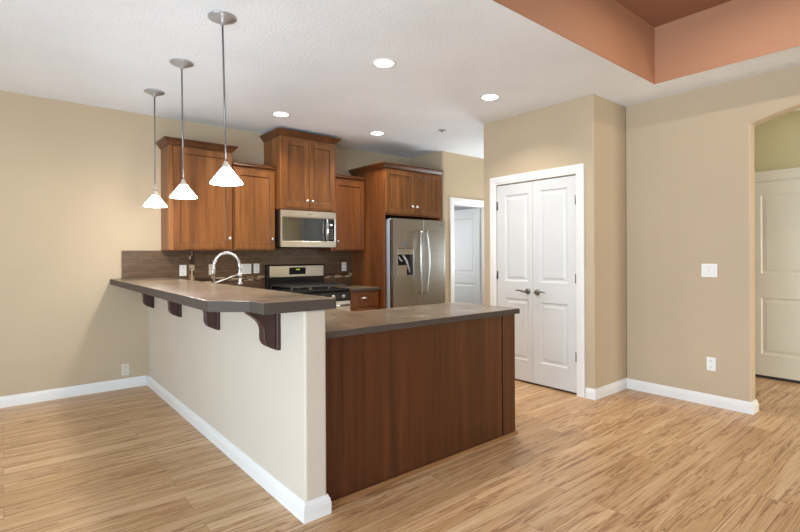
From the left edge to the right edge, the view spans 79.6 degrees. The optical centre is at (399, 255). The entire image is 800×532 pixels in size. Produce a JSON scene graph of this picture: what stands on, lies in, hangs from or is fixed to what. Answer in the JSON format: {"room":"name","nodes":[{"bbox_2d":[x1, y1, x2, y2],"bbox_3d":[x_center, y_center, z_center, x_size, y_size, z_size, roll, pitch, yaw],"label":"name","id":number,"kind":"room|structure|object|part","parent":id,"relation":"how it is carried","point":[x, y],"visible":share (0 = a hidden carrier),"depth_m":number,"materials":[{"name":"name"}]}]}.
{"room":"kitchen","nodes":[
{"label":"kitchen","id":0,"kind":"room"},
{"bbox_2d":[0,91,410,396],"bbox_3d":[-3.170,-0.058,4.613,8.800,2.840,0.120,0,0,-40],"label":"wall","id":1,"kind":"structure","parent":0,"point":[76,180],"depth_m":4.60,"materials":[{"name":"beige paint"}]},
{"bbox_2d":[0,375,146,407],"bbox_3d":[-4.452,1.298,3.459,4.744,0.098,0.016,0,0,-40],"label":"baseboard","id":2,"kind":"structure","parent":1,"relation":"attached to","point":[65,392],"depth_m":4.55,"materials":[{"name":"white wood"}]},
{"bbox_2d":[121,363,128,375],"bbox_3d":[-2.775,1.152,4.852,0.072,0.118,0.009,0,0,-40],"label":"outlet","id":3,"kind":"object","parent":1,"relation":"attached to","point":[124,367],"visible":1,"depth_m":4.85,"materials":[{"name":"beige plastic"}]},
{"bbox_2d":[156,136,237,250],"bbox_3d":[-2.160,-0.620,5.134,0.744,1.131,0.366,0,0,-40],"label":"upper cabinet","id":4,"kind":"object","parent":1,"relation":"attached to","point":[203,223],"visible":0.91,"depth_m":5.00,"materials":[{"name":"brown wood"}]},
{"bbox_3d":[-2.163,-1.152,5.135,0.744,0.068,0.365,0,0,-40],"label":"crown","id":5,"kind":"part","parent":4,"relation":"part of","materials":[{"name":"brown wood"}]},
{"bbox_3d":[-2.059,-0.588,5.033,0.590,1.030,0.020,0,0,-40],"label":"door","id":6,"kind":"part","parent":4,"relation":"part of","materials":[{"name":"brown wood"}]},
{"bbox_2d":[121,248,351,288],"bbox_3d":[-1.733,0.156,5.715,2.781,0.498,0.012,0,0,-40],"label":"backsplash","id":7,"kind":"structure","parent":1,"relation":"attached to","point":[134,264],"depth_m":5.52,"materials":[{"name":"brown tile"}]},
{"bbox_2d":[179,265,185,275],"bbox_3d":[-2.348,0.162,5.196,0.072,0.118,0.009,0,0,-40],"label":"outlet","id":8,"kind":"object","parent":7,"relation":"attached to","point":[182,268],"visible":1,"depth_m":5.19,"materials":[{"name":"white plastic"}]},
{"bbox_2d":[209,264,214,274],"bbox_3d":[-2.111,0.157,5.392,0.070,0.118,0.009,0,0,-40],"label":"outlet","id":9,"kind":"object","parent":7,"relation":"attached to","point":[210,265],"visible":0.52,"depth_m":5.38,"materials":[{"name":"beige plastic"}]},
{"bbox_2d":[241,264,250,273],"bbox_3d":[-1.815,0.158,5.636,0.146,0.118,0.011,0,0,-40],"label":"light switch","id":10,"kind":"object","parent":7,"relation":"attached to","point":[246,268],"visible":0.68,"depth_m":5.64,"materials":[{"name":"white plastic"}]},
{"bbox_2d":[254,264,258,272],"bbox_3d":[-1.709,0.153,5.725,0.072,0.115,0.009,0,0,-40],"label":"outlet","id":11,"kind":"object","parent":7,"relation":"attached to","point":[256,266],"visible":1,"depth_m":5.72,"materials":[{"name":"white plastic"}]},
{"bbox_2d":[342,262,345,270],"bbox_3d":[-0.758,0.149,6.512,0.075,0.120,0.009,0,0,-40],"label":"outlet","id":12,"kind":"object","parent":7,"relation":"attached to","point":[343,263],"visible":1,"depth_m":6.51,"materials":[{"name":"white plastic"}]},
{"bbox_2d":[228,161,275,250],"bbox_3d":[-1.719,-0.540,5.499,0.492,0.968,0.366,0,0,-40],"label":"upper cabinet","id":13,"kind":"object","parent":1,"relation":"attached to","point":[253,202],"visible":0.95,"depth_m":5.38,"materials":[{"name":"brown wood"}]},
{"bbox_3d":[-1.728,-1.000,5.507,0.492,0.048,0.345,0,0,-40],"label":"crown","id":14,"kind":"part","parent":13,"relation":"part of","materials":[{"name":"brown wood"}]},
{"bbox_2d":[260,128,340,211],"bbox_3d":[-1.204,-0.985,5.843,0.836,0.900,0.496,0,0,-40],"label":"upper cabinet","id":15,"kind":"object","parent":1,"relation":"attached to","point":[305,173],"visible":0.98,"depth_m":5.64,"materials":[{"name":"brown wood"}]},
{"bbox_3d":[-1.207,-0.947,5.571,0.328,0.775,0.020,0,0,-40],"label":"door","id":16,"kind":"part","parent":15,"relation":"part of","materials":[{"name":"brown wood"}]},
{"bbox_3d":[-1.206,-1.401,5.844,0.836,0.068,0.495,0,0,-40],"label":"crown","id":17,"kind":"part","parent":15,"relation":"part of","materials":[{"name":"brown wood"}]},
{"bbox_2d":[275,209,335,247],"bbox_3d":[-1.194,-0.310,5.833,0.734,0.438,0.498,0,0,-40],"label":"microwave","id":18,"kind":"object","parent":15,"relation":"attached to","point":[293,228],"visible":0.97,"depth_m":5.65,"materials":[{"name":"silver metal"}]},
{"bbox_3d":[-0.878,-0.308,5.810,0.032,0.276,0.058,0,0,-40],"label":"handle","id":19,"kind":"part","parent":18,"relation":"part of","materials":[{"name":"silver metal"}]},
{"bbox_3d":[-0.846,-0.309,5.878,0.102,0.269,0.004,0,0,-40],"label":"control panel","id":20,"kind":"part","parent":18,"relation":"part of","materials":[{"name":"black plastic"}]},
{"bbox_3d":[-0.943,-0.948,5.789,0.344,0.775,0.020,0,0,-40],"label":"door","id":21,"kind":"part","parent":15,"relation":"part of","materials":[{"name":"brown wood"}]},
{"bbox_2d":[318,174,365,250],"bbox_3d":[-0.755,-0.545,6.297,0.521,0.968,0.366,0,0,-40],"label":"upper cabinet","id":22,"kind":"object","parent":1,"relation":"attached to","point":[349,212],"visible":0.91,"depth_m":6.20,"materials":[{"name":"brown wood"}]},
{"bbox_3d":[-0.653,-0.518,6.197,0.450,0.873,0.020,0,0,-40],"label":"door","id":23,"kind":"part","parent":22,"relation":"part of","materials":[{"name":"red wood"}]},
{"bbox_3d":[-0.764,-1.005,6.305,0.521,0.048,0.345,0,0,-40],"label":"crown","id":24,"kind":"part","parent":22,"relation":"part of","materials":[{"name":"brown wood"}]},
{"bbox_2d":[148,297,325,501],"bbox_3d":[-1.498,0.818,3.734,0.126,1.072,3.362,0,0,-40],"label":"wall","id":25,"kind":"structure","parent":0,"point":[267,402],"depth_m":2.86,"materials":[{"name":"beige paint"}]},
{"bbox_2d":[141,293,153,307],"bbox_3d":[-2.540,0.404,4.745,0.185,0.234,0.090,0,0,-40],"label":"corbel","id":26,"kind":"object","parent":25,"relation":"attached to","point":[148,300],"visible":0.5,"depth_m":4.75,"materials":[{"name":"brown wood"}]},
{"bbox_2d":[167,301,181,316],"bbox_3d":[-1.935,0.401,4.015,0.185,0.234,0.090,0,0,-40],"label":"corbel","id":27,"kind":"object","parent":25,"relation":"attached to","point":[175,309],"visible":0.51,"depth_m":4.02,"materials":[{"name":"brown wood"}]},
{"bbox_3d":[-1.873,0.401,4.067,0.022,0.234,0.090,0,0,-40],"label":"plate","id":28,"kind":"part","parent":27,"relation":"part of","materials":[{"name":"brown wood"}]},
{"bbox_2d":[202,310,219,329],"bbox_3d":[-1.344,0.399,3.301,0.185,0.234,0.090,0,0,-40],"label":"corbel","id":29,"kind":"object","parent":25,"relation":"attached to","point":[211,319],"visible":0.49,"depth_m":3.31,"materials":[{"name":"brown wood"}]},
{"bbox_3d":[-1.281,0.398,3.353,0.022,0.234,0.090,0,0,-40],"label":"plate","id":30,"kind":"part","parent":29,"relation":"part of","materials":[{"name":"brown wood"}]},
{"bbox_2d":[110,277,335,314],"bbox_3d":[-1.619,0.254,3.622,0.568,0.054,3.382,0,0,-40],"label":"bar","id":31,"kind":"object","parent":25,"relation":"on","point":[205,296],"visible":1,"depth_m":2.68,"materials":[{"name":"brown stone"}]},
{"bbox_2d":[147,375,330,523],"bbox_3d":[-1.491,1.286,3.728,0.158,0.098,3.378,0,0,-40],"label":"baseboard","id":32,"kind":"structure","parent":25,"relation":"attached to","point":[316,508],"depth_m":2.86,"materials":[{"name":"white wood"}]},
{"bbox_2d":[244,312,280,350],"bbox_3d":[-0.746,0.396,2.578,0.185,0.234,0.090,0,0,-40],"label":"corbel","id":33,"kind":"object","parent":25,"relation":"attached to","point":[269,325],"visible":0.73,"depth_m":2.58,"materials":[{"name":"brown wood"}]},
{"bbox_3d":[-0.683,0.396,2.630,0.022,0.234,0.090,0,0,-40],"label":"plate","id":34,"kind":"part","parent":33,"relation":"part of","materials":[{"name":"brown wood"}]},
{"bbox_2d":[0,377,799,531],"bbox_3d":[0.321,1.377,2.208,11.100,0.100,11.600,0,0,-40],"label":"floor","id":35,"kind":"structure","parent":0,"point":[121,460],"depth_m":2.92,"materials":[{"name":"brown wood"}]},
{"bbox_2d":[265,264,349,310],"bbox_3d":[-1.092,0.722,5.753,0.778,1.222,0.752,0,0,-40],"label":"range","id":36,"kind":"object","parent":35,"relation":"on","point":[308,279],"visible":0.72,"depth_m":5.78,"materials":[{"name":"silver metal"}]},
{"bbox_3d":[-1.307,0.373,6.010,0.778,0.522,0.083,0,0,-40],"label":"panel","id":37,"kind":"part","parent":36,"relation":"part of","materials":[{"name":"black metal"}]},
{"bbox_2d":[268,286,348,293],"bbox_3d":[-1.095,0.413,5.755,0.778,0.038,0.605,0,0,-40],"label":"cooktop","id":38,"kind":"object","parent":36,"relation":"in","point":[324,289],"depth_m":5.60,"materials":[{"name":"black metal"}]},
{"bbox_3d":[-0.899,0.825,5.520,0.772,0.574,0.028,0,0,-40],"label":"oven door","id":39,"kind":"part","parent":36,"relation":"part of","materials":[{"name":"silver metal"}]},
{"bbox_3d":[-0.872,0.587,5.486,0.704,0.025,0.058,0,0,-40],"label":"handle","id":40,"kind":"part","parent":36,"relation":"part of","materials":[{"name":"silver metal"}]},
{"bbox_2d":[350,290,378,311],"bbox_3d":[-0.631,0.886,6.193,0.476,0.890,0.676,0,0,-40],"label":"base cabinet","id":41,"kind":"object","parent":35,"relation":"on","point":[359,300],"visible":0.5,"depth_m":5.96,"materials":[{"name":"red wood"}]},
{"bbox_2d":[333,285,380,291],"bbox_3d":[-0.633,0.420,6.190,0.480,0.038,0.656,0,0,-40],"label":"countertop","id":42,"kind":"structure","parent":41,"relation":"on","point":[352,288],"depth_m":6.01,"materials":[{"name":"brown stone"}]},
{"bbox_3d":[-0.442,0.930,5.964,0.415,0.560,0.020,0,0,-40],"label":"door","id":43,"kind":"part","parent":41,"relation":"part of","materials":[{"name":"red wood"}]},
{"bbox_2d":[348,161,442,308],"bbox_3d":[-0.049,0.079,6.607,1.050,2.499,0.786,0,0,-40],"label":"surround","id":44,"kind":"object","parent":35,"relation":"on","point":[391,190],"visible":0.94,"depth_m":6.27,"materials":[{"name":"brown wood"}]},
{"bbox_3d":[-0.422,0.115,6.331,0.022,2.430,0.735,0,0,-40],"label":"panel","id":45,"kind":"part","parent":44,"relation":"part of","materials":[{"name":"red wood"}]},
{"bbox_3d":[-0.055,-1.137,6.607,1.050,0.068,0.785,0,0,-40],"label":"crown","id":46,"kind":"part","parent":44,"relation":"part of","materials":[{"name":"brown wood"}]},
{"bbox_3d":[-0.001,-0.818,6.192,0.476,0.555,0.020,0,0,-40],"label":"door","id":47,"kind":"part","parent":44,"relation":"part of","materials":[{"name":"brown wood"}]},
{"bbox_3d":[0.370,-0.819,6.499,0.476,0.555,0.020,0,0,-40],"label":"door","id":48,"kind":"part","parent":44,"relation":"part of","materials":[{"name":"brown wood"}]},
{"bbox_3d":[0.331,0.112,6.954,0.022,2.430,0.735,0,0,-40],"label":"panel","id":49,"kind":"part","parent":44,"relation":"part of","materials":[{"name":"red wood"}]},
{"bbox_2d":[385,218,444,307],"bbox_3d":[0.026,0.428,6.557,0.910,1.800,0.900,0,0,-40],"label":"refrigerator","id":50,"kind":"object","parent":35,"relation":"on","point":[415,248],"visible":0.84,"depth_m":6.19,"materials":[{"name":"grey metal"}]},
{"bbox_3d":[0.099,0.393,6.156,0.511,1.720,0.046,0,0,-40],"label":"freezer door","id":51,"kind":"part","parent":50,"relation":"part of","materials":[{"name":"silver metal"}]},
{"bbox_3d":[0.265,0.082,6.217,0.049,0.819,0.070,0,0,-40],"label":"handle","id":52,"kind":"part","parent":50,"relation":"part of","materials":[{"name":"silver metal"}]},
{"bbox_3d":[0.362,0.081,6.298,0.049,0.819,0.070,0,0,-40],"label":"handle","id":53,"kind":"part","parent":50,"relation":"part of","materials":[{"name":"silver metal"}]},
{"bbox_3d":[0.452,0.391,6.448,0.393,1.720,0.046,0,0,-40],"label":"fridge door","id":54,"kind":"part","parent":50,"relation":"part of","materials":[{"name":"silver metal"}]},
{"bbox_2d":[326,314,517,505],"bbox_3d":[0.031,0.883,3.292,1.663,0.890,0.646,0,0,-40],"label":"base cabinet","id":55,"kind":"object","parent":35,"relation":"on","point":[401,403],"visible":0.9,"depth_m":2.93,"materials":[{"name":"brown wood"}]},
{"bbox_3d":[0.242,1.318,3.056,1.643,0.018,0.016,0,0,-40],"label":"shoe moulding","id":56,"kind":"part","parent":55,"relation":"part of","materials":[{"name":"brown wood"}]},
{"bbox_3d":[-1.400,0.889,4.228,0.652,0.890,2.715,0,0,-40],"label":"cabinet","id":57,"kind":"object","parent":35,"relation":"on","visible":0},
{"bbox_2d":[325,302,519,338],"bbox_3d":[-0.805,0.420,4.323,1.690,0.038,3.314,0,0,-40],"label":"countertop","id":58,"kind":"structure","parent":57,"relation":"on","point":[338,323],"depth_m":3.17,"materials":[{"name":"brown stone"}]},
{"bbox_2d":[211,251,242,284],"bbox_3d":[-1.515,0.183,4.232,0.284,0.443,0.118,0,0,-40],"label":"faucet","id":59,"kind":"object","parent":58,"relation":"on","point":[239,274],"visible":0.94,"depth_m":4.27,"materials":[{"name":"silver metal"}]},
{"bbox_3d":[-1.524,0.202,4.268,0.244,0.085,0.038,0,0,-40],"label":"docking arm","id":60,"kind":"part","parent":59,"relation":"part of","materials":[{"name":"silver metal"}]},
{"bbox_2d":[0,0,799,158],"bbox_3d":[0.308,-1.488,2.208,11.100,0.030,11.600,0,0,-40],"label":"ceiling","id":61,"kind":"structure","parent":0,"point":[310,61],"depth_m":3.72,"materials":[{"name":"white paint"}]},
{"bbox_2d":[143,88,166,207],"bbox_3d":[-2.188,-0.944,4.287,0.194,1.036,0.194,0,0,-40],"label":"pendant light","id":62,"kind":"object","parent":61,"relation":"hanging from","point":[155,201],"visible":1,"depth_m":4.27,"materials":[{"name":"white glass"}]},
{"bbox_3d":[-2.186,-0.489,4.287,0.194,0.103,0.194,0,0,-40],"label":"lamp shade","id":63,"kind":"part","parent":62,"relation":"part of","materials":[{"name":"white glass"}]},
{"bbox_3d":[-2.188,-0.990,4.287,0.012,0.855,0.011,0,0,-40],"label":"rod","id":64,"kind":"part","parent":62,"relation":"part of","materials":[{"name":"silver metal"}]},
{"bbox_2d":[169,58,196,198],"bbox_3d":[-1.652,-0.947,3.650,0.194,1.036,0.194,-1,0,-40],"label":"pendant light","id":65,"kind":"object","parent":61,"relation":"hanging from","point":[182,191],"visible":1,"depth_m":3.63,"materials":[{"name":"white glass"}]},
{"bbox_3d":[-1.653,-0.992,3.650,0.012,0.855,0.011,-1,0,-40],"label":"rod","id":66,"kind":"part","parent":65,"relation":"part of","materials":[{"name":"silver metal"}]},
{"bbox_3d":[-1.646,-0.491,3.651,0.194,0.103,0.194,-1,0,-40],"label":"lamp shade","id":67,"kind":"part","parent":65,"relation":"part of","materials":[{"name":"white glass"}]},
{"bbox_2d":[208,10,242,185],"bbox_3d":[-1.081,-0.949,2.958,0.194,1.036,0.194,-1,0,-40],"label":"pendant light","id":68,"kind":"object","parent":61,"relation":"hanging from","point":[226,176],"visible":1,"depth_m":2.94,"materials":[{"name":"white glass"}]},
{"bbox_3d":[-1.082,-0.995,2.958,0.012,0.855,0.011,-1,0,-40],"label":"rod","id":69,"kind":"part","parent":68,"relation":"part of","materials":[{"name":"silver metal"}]},
{"bbox_3d":[-1.070,-0.494,2.959,0.194,0.103,0.194,-1,0,-40],"label":"lamp shade","id":70,"kind":"part","parent":68,"relation":"part of","materials":[{"name":"white glass"}]},
{"bbox_3d":[-1.069,-0.472,2.959,0.060,0.081,0.060,-1,0,-40],"label":"bulb","id":71,"kind":"part","parent":68,"relation":"part of","materials":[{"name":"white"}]},
{"bbox_2d":[272,111,289,116],"bbox_3d":[-1.233,-1.463,4.978,0.186,0.006,0.186,0,0,-40],"label":"recessed light","id":72,"kind":"object","parent":61,"relation":"in","point":[278,113],"visible":1,"depth_m":4.98,"materials":[{"name":"white plastic"}]},
{"bbox_2d":[369,131,384,134],"bbox_3d":[-0.276,-1.467,5.766,0.186,0.006,0.186,0,0,-40],"label":"recessed light","id":73,"kind":"object","parent":61,"relation":"in","point":[372,132],"visible":1,"depth_m":5.76,"materials":[{"name":"white plastic"}]},
{"bbox_2d":[372,58,395,67],"bbox_3d":[-0.123,-1.468,3.671,0.186,0.006,0.186,0,0,-40],"label":"recessed light","id":74,"kind":"object","parent":61,"relation":"in","point":[381,62],"visible":1,"depth_m":3.67,"materials":[{"name":"white plastic"}]},
{"bbox_2d":[480,94,499,100],"bbox_3d":[0.838,-1.472,4.471,0.186,0.006,0.186,0,0,-40],"label":"recessed light","id":75,"kind":"object","parent":61,"relation":"in","point":[487,97],"visible":1,"depth_m":4.47,"materials":[{"name":"white plastic"}]},
{"bbox_2d":[411,151,449,302],"bbox_3d":[0.436,-0.074,7.074,0.130,2.840,0.687,0,0,-40],"label":"wall","id":76,"kind":"structure","parent":0,"point":[438,160],"depth_m":6.83,"materials":[{"name":"beige paint"}]},
{"bbox_2d":[449,152,483,270],"bbox_3d":[1.240,-0.077,7.372,1.488,2.840,0.120,0,0,-40],"label":"wall","id":77,"kind":"structure","parent":0,"point":[466,173],"depth_m":7.07,"materials":[{"name":"beige paint"}]},
{"bbox_2d":[449,197,483,302],"bbox_3d":[1.065,0.245,7.136,0.904,2.157,0.020,0,0,-40],"label":"trim","id":78,"kind":"structure","parent":77,"relation":"attached to","point":[452,200],"depth_m":6.87,"materials":[{"name":"white wood"}]},
{"bbox_2d":[454,203,483,304],"bbox_3d":[1.021,0.286,7.189,0.740,2.075,0.120,0,0,-40],"label":"trim","id":79,"kind":"structure","parent":77,"relation":"attached to","point":[481,207],"depth_m":7.44,"materials":[{"name":"white wood"}]},
{"bbox_2d":[454,205,480,250],"bbox_3d":[0.319,-0.073,8.052,0.960,2.840,2.102,0,0,-40],"label":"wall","id":80,"kind":"structure","parent":0,"point":[455,207],"depth_m":7.74,"materials":[{"name":"grey paint"}]},
{"bbox_2d":[454,208,480,303],"bbox_3d":[1.004,0.286,7.740,0.035,2.045,0.740,0,0,-40],"label":"door","id":81,"kind":"structure","parent":80,"relation":"in","point":[467,253],"depth_m":7.63,"materials":[{"name":"white paint"}]},
{"bbox_2d":[484,94,626,388],"bbox_3d":[1.652,-0.079,5.140,0.760,2.840,1.308,0,0,-40],"label":"wall","id":82,"kind":"structure","parent":0,"point":[590,130],"depth_m":4.62,"materials":[{"name":"beige paint"}]},
{"bbox_2d":[496,181,532,382],"bbox_3d":[1.195,0.272,5.082,0.098,2.058,0.466,0,0,-40],"label":"door","id":83,"kind":"structure","parent":82,"relation":"in","point":[514,273],"depth_m":5.05,"materials":[{"name":"white paint"}]},
{"bbox_3d":[1.268,0.370,4.967,0.063,0.064,0.152,0,0,-40],"label":"handle","id":84,"kind":"part","parent":83,"relation":"part of","materials":[{"name":"silver metal"}]},
{"bbox_2d":[490,163,584,397],"bbox_3d":[1.356,0.235,4.887,0.020,2.175,1.114,0,0,-40],"label":"trim","id":85,"kind":"structure","parent":82,"relation":"attached to","point":[578,169],"depth_m":4.51,"materials":[{"name":"white wood"}]},
{"bbox_2d":[532,175,576,392],"bbox_3d":[1.506,0.270,4.706,0.098,2.058,0.503,0,0,-40],"label":"door","id":86,"kind":"structure","parent":82,"relation":"in","point":[554,199],"depth_m":4.72,"materials":[{"name":"white paint"}]},
{"bbox_3d":[1.396,0.375,4.812,0.063,0.064,0.152,0,0,-40],"label":"handle","id":87,"kind":"part","parent":86,"relation":"part of","materials":[{"name":"silver metal"}]},
{"bbox_2d":[493,0,799,83],"bbox_3d":[1.717,-1.744,0.383,5.646,0.532,5.290,0,0,-40],"label":"wall","id":88,"kind":"structure","parent":0,"point":[734,31],"depth_m":3.68,"materials":[{"name":"paint"}]},
{"bbox_2d":[615,0,731,27],"bbox_3d":[1.716,-1.987,0.383,5.546,0.045,5.190,0,0,-40],"label":"ceiling","id":89,"kind":"structure","parent":0,"point":[656,13],"depth_m":3.82,"materials":[{"name":"paint"}]},
{"bbox_2d":[626,65,799,401],"bbox_3d":[4.325,-0.091,2.380,0.130,2.840,6.351,0,0,-40],"label":"wall","id":90,"kind":"structure","parent":0,"point":[690,192],"depth_m":4.29,"materials":[{"name":"beige paint"}]},
{"bbox_2d":[585,378,758,414],"bbox_3d":[2.438,1.268,4.427,1.375,0.098,0.550,0,0,20],"label":"baseboard","id":91,"kind":"structure","parent":90,"relation":"attached to","point":[737,405],"depth_m":4.39,"materials":[{"name":"white wood"}]},
{"bbox_2d":[701,264,716,276],"bbox_3d":[2.714,0.131,4.215,0.011,0.118,0.122,0,0,-40],"label":"light switch","id":92,"kind":"object","parent":90,"relation":"attached to","point":[707,270],"visible":1,"depth_m":4.21,"materials":[{"name":"white plastic"}]},
{"bbox_2d":[707,357,715,370],"bbox_3d":[2.726,0.950,4.207,0.009,0.118,0.072,0,0,-40],"label":"outlet","id":93,"kind":"object","parent":90,"relation":"attached to","point":[711,362],"visible":1,"depth_m":4.20,"materials":[{"name":"white plastic"}]},
{"bbox_2d":[754,110,799,182],"bbox_3d":[4.651,-0.092,4.323,0.100,2.840,8.928,0,0,-40],"label":"wall","id":94,"kind":"structure","parent":0,"point":[776,140],"depth_m":5.05,"materials":[{"name":"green paint"}]},
{"bbox_2d":[754,179,799,380],"bbox_3d":[4.078,0.248,4.920,0.020,2.065,0.850,0,0,-40],"label":"door","id":95,"kind":"structure","parent":94,"relation":"in","point":[777,203],"depth_m":5.04,"materials":[{"name":"white paint"}]},
{"bbox_2d":[754,167,799,182],"bbox_3d":[4.072,0.207,4.915,0.040,2.207,1.064,0,0,-40],"label":"trim","id":96,"kind":"structure","parent":94,"relation":"attached to","point":[791,173],"depth_m":5.04,"materials":[{"name":"white paint"}]},
{"bbox_2d":[755,374,799,383],"bbox_3d":[4.085,1.296,4.919,0.020,0.029,0.825,0,0,-40],"label":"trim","id":97,"kind":"structure","parent":94,"relation":"attached to","point":[756,375],"depth_m":5.05,"materials":[{"name":"black"}]}
]}

